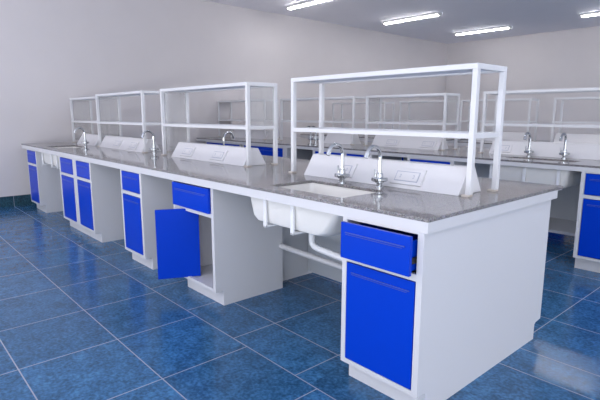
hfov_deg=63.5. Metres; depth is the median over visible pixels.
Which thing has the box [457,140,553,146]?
countertop
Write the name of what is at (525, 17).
ceiling
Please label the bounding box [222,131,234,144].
faucet
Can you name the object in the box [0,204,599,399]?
floor
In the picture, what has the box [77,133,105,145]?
outlet housing
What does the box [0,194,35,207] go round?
baseboard
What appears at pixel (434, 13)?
ceiling light
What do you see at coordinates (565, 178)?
sink
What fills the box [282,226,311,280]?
base cabinet
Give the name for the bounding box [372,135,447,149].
outlet housing
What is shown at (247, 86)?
rack
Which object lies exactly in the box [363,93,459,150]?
rack
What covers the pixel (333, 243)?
panel
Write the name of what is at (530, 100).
rack
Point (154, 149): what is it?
faucet
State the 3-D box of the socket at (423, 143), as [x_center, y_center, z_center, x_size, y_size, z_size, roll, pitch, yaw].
[1.448,-0.637,5.486,0.028,0.042,0.138,-9,13,-41]
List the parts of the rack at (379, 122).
post, post, shelf frame, frame, post, post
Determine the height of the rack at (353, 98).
0.619 m
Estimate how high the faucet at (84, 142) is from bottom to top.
0.231 m
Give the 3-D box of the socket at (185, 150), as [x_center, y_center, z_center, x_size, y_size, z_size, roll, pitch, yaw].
[-1.003,-0.433,4.307,0.028,0.042,0.138,-9,13,-41]
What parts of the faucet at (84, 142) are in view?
spout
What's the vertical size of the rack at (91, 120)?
0.602 m
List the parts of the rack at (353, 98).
post, frame, shelf frame, post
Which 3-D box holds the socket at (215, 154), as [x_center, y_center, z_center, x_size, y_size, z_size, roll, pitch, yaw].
[-0.667,-0.367,3.937,0.028,0.042,0.138,-9,13,-41]
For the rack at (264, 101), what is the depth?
7.86 m
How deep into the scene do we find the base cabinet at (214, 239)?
3.29 m
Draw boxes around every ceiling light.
[286,0,328,9]
[383,12,441,24]
[455,25,511,35]
[580,11,599,17]
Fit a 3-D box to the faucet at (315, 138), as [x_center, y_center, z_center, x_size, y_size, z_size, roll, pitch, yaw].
[0.195,-0.929,6.831,0.174,0.231,0.090,-9,13,-41]
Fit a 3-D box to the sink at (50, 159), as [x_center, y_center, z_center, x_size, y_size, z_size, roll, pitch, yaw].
[-2.792,-0.519,5.856,0.443,0.214,0.760,-9,13,-41]
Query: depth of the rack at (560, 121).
6.62 m
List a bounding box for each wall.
[0,0,447,196]
[446,26,599,147]
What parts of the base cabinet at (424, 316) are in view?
finger pull, drawer, finger pull, door, frame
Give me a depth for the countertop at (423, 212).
2.58 m
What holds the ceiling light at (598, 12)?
attached to the ceiling
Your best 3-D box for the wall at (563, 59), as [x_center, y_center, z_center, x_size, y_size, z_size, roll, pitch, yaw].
[8.817,-1.708,7.976,0.200,3.100,14.400,-9,13,-41]
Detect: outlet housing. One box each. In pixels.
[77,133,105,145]
[99,135,160,152]
[171,142,265,165]
[230,129,272,138]
[304,153,480,195]
[324,133,360,144]
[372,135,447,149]
[477,138,492,140]
[489,140,599,159]
[502,132,528,140]
[554,134,599,143]
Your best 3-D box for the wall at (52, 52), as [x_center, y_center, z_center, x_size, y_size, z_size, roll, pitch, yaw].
[-2.516,-1.670,7.645,17.550,3.100,0.200,-9,13,-41]
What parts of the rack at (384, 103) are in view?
post, post, shelf frame, frame, post, post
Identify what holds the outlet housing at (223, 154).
on the countertop at (423, 212)
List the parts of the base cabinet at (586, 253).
door, drawer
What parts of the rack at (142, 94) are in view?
post, post, frame, shelf frame, post, post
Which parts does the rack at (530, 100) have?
shelf frame, frame, post, post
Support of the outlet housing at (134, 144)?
on the countertop at (423, 212)
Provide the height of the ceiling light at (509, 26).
0.058 m
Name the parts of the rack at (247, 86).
post, post, frame, shelf frame, post, post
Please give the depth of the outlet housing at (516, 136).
7.12 m
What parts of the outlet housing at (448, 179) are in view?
socket plate, socket plate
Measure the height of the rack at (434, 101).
0.619 m
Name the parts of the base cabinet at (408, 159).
drawer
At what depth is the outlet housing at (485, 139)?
7.39 m
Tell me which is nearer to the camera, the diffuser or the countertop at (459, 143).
the countertop at (459, 143)
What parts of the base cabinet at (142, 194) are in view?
drawer, door, frame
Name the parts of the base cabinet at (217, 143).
drawer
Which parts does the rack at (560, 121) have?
post, post, frame, shelf frame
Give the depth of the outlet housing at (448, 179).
2.61 m
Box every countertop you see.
[21,142,562,233]
[196,137,599,172]
[300,133,467,142]
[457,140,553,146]
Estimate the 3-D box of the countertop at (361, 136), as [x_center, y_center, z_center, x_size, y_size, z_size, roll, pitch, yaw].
[1.520,-1.161,9.006,1.300,0.061,3.090,-9,13,-41]
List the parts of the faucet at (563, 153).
spout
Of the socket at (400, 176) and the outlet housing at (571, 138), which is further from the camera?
the outlet housing at (571, 138)
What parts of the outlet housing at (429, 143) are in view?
socket plate, socket plate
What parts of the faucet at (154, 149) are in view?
spout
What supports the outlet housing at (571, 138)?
on the countertop at (459, 143)
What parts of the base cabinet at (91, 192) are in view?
drawer, door, frame, drawer, door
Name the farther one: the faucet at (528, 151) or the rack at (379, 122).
the rack at (379, 122)
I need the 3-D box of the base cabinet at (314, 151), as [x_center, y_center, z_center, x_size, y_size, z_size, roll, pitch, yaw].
[0.681,-0.202,5.978,0.569,0.798,0.950,-9,13,-41]
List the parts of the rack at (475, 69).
post, post, shelf frame, frame, post, post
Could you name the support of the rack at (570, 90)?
on the countertop at (460, 154)
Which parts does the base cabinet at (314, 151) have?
drawer, frame, drawer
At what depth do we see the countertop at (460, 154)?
4.93 m
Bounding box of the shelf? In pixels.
[548,217,575,235]
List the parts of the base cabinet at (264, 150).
drawer, frame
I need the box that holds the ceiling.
[204,0,599,43]
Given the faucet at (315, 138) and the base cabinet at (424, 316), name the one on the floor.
the base cabinet at (424, 316)
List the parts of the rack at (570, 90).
post, post, frame, shelf frame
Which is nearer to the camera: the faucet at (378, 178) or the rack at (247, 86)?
the faucet at (378, 178)
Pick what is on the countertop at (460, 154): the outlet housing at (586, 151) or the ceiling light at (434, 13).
the outlet housing at (586, 151)
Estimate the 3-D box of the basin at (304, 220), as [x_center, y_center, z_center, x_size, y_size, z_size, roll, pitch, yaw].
[0.105,0.041,2.670,0.430,0.201,0.755,-9,13,-41]
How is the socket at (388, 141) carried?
attached to the outlet housing at (429, 143)
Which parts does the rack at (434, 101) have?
post, post, shelf frame, frame, post, post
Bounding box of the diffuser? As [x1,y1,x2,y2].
[456,27,508,34]
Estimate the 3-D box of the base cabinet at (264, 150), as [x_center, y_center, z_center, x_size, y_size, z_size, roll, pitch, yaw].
[-0.308,-0.396,7.069,0.569,0.798,1.020,-9,13,-41]
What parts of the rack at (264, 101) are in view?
post, post, shelf frame, frame, post, post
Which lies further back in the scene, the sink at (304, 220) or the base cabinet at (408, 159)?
the base cabinet at (408, 159)
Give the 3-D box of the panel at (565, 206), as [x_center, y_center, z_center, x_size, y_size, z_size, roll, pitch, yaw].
[2.980,-0.076,4.879,0.015,0.638,1.200,-9,13,-41]
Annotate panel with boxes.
[308,233,341,282]
[475,163,489,177]
[550,183,579,220]
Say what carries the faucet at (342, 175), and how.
on the countertop at (423, 212)
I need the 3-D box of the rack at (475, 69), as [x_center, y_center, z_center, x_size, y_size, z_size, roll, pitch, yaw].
[0.472,-0.419,2.823,0.301,0.619,1.318,-9,13,-41]
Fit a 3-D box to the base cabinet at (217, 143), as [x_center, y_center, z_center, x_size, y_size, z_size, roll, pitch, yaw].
[-1.014,-0.534,7.847,0.569,0.798,1.000,-9,13,-41]
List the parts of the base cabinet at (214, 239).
door, finger pull, drawer, frame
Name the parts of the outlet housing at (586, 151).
socket plate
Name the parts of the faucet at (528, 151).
spout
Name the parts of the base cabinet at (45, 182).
drawer, frame, door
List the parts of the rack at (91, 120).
post, shelf frame, post, frame, post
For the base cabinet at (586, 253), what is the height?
0.798 m
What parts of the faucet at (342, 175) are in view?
spout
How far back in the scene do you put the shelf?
4.79 m
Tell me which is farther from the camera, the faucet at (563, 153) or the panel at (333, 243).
the faucet at (563, 153)
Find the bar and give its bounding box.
[279,243,341,269]
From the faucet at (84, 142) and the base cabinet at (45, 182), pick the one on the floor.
the base cabinet at (45, 182)
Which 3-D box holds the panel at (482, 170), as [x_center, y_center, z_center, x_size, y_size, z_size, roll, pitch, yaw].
[1.856,-0.025,4.870,0.015,0.738,0.240,-9,13,-41]
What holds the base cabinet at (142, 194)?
on the floor
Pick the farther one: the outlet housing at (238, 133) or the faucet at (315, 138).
the outlet housing at (238, 133)
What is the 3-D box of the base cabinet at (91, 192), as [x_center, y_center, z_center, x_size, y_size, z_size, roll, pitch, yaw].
[-2.099,-0.060,5.171,0.569,0.788,0.990,-9,13,-41]
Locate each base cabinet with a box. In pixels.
[26,149,62,212]
[59,156,123,242]
[120,169,173,269]
[155,180,282,304]
[206,142,242,146]
[243,144,312,159]
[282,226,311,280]
[313,150,401,159]
[341,200,550,399]
[407,158,466,165]
[573,172,599,272]
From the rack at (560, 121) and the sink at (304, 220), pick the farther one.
the rack at (560, 121)
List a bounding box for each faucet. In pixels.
[73,127,88,145]
[141,130,158,153]
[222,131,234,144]
[311,126,318,141]
[326,143,349,182]
[363,145,387,187]
[523,132,533,155]
[559,133,569,158]
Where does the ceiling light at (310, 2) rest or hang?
attached to the ceiling
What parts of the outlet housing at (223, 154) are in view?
socket plate, socket plate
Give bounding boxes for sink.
[41,146,80,168]
[251,183,375,261]
[489,164,581,190]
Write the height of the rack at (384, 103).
0.619 m
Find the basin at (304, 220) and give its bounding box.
[251,183,375,235]
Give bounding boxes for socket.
[182,148,191,153]
[212,152,222,157]
[344,166,351,172]
[387,140,396,143]
[395,171,419,181]
[422,142,433,145]
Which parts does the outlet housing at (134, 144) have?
socket plate, socket plate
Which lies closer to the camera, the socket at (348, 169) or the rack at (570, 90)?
the socket at (348, 169)
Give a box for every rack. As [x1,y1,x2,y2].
[69,96,122,141]
[95,91,170,152]
[160,82,277,166]
[218,99,278,139]
[280,96,365,144]
[288,63,506,196]
[332,102,394,135]
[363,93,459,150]
[399,100,470,138]
[476,98,538,140]
[478,87,599,152]
[550,97,599,141]
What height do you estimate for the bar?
0.065 m
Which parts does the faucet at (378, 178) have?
spout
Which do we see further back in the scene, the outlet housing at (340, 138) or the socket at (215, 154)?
the outlet housing at (340, 138)
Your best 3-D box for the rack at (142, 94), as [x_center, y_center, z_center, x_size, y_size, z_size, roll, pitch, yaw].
[-1.909,-0.886,5.448,0.301,0.619,1.311,-9,13,-41]

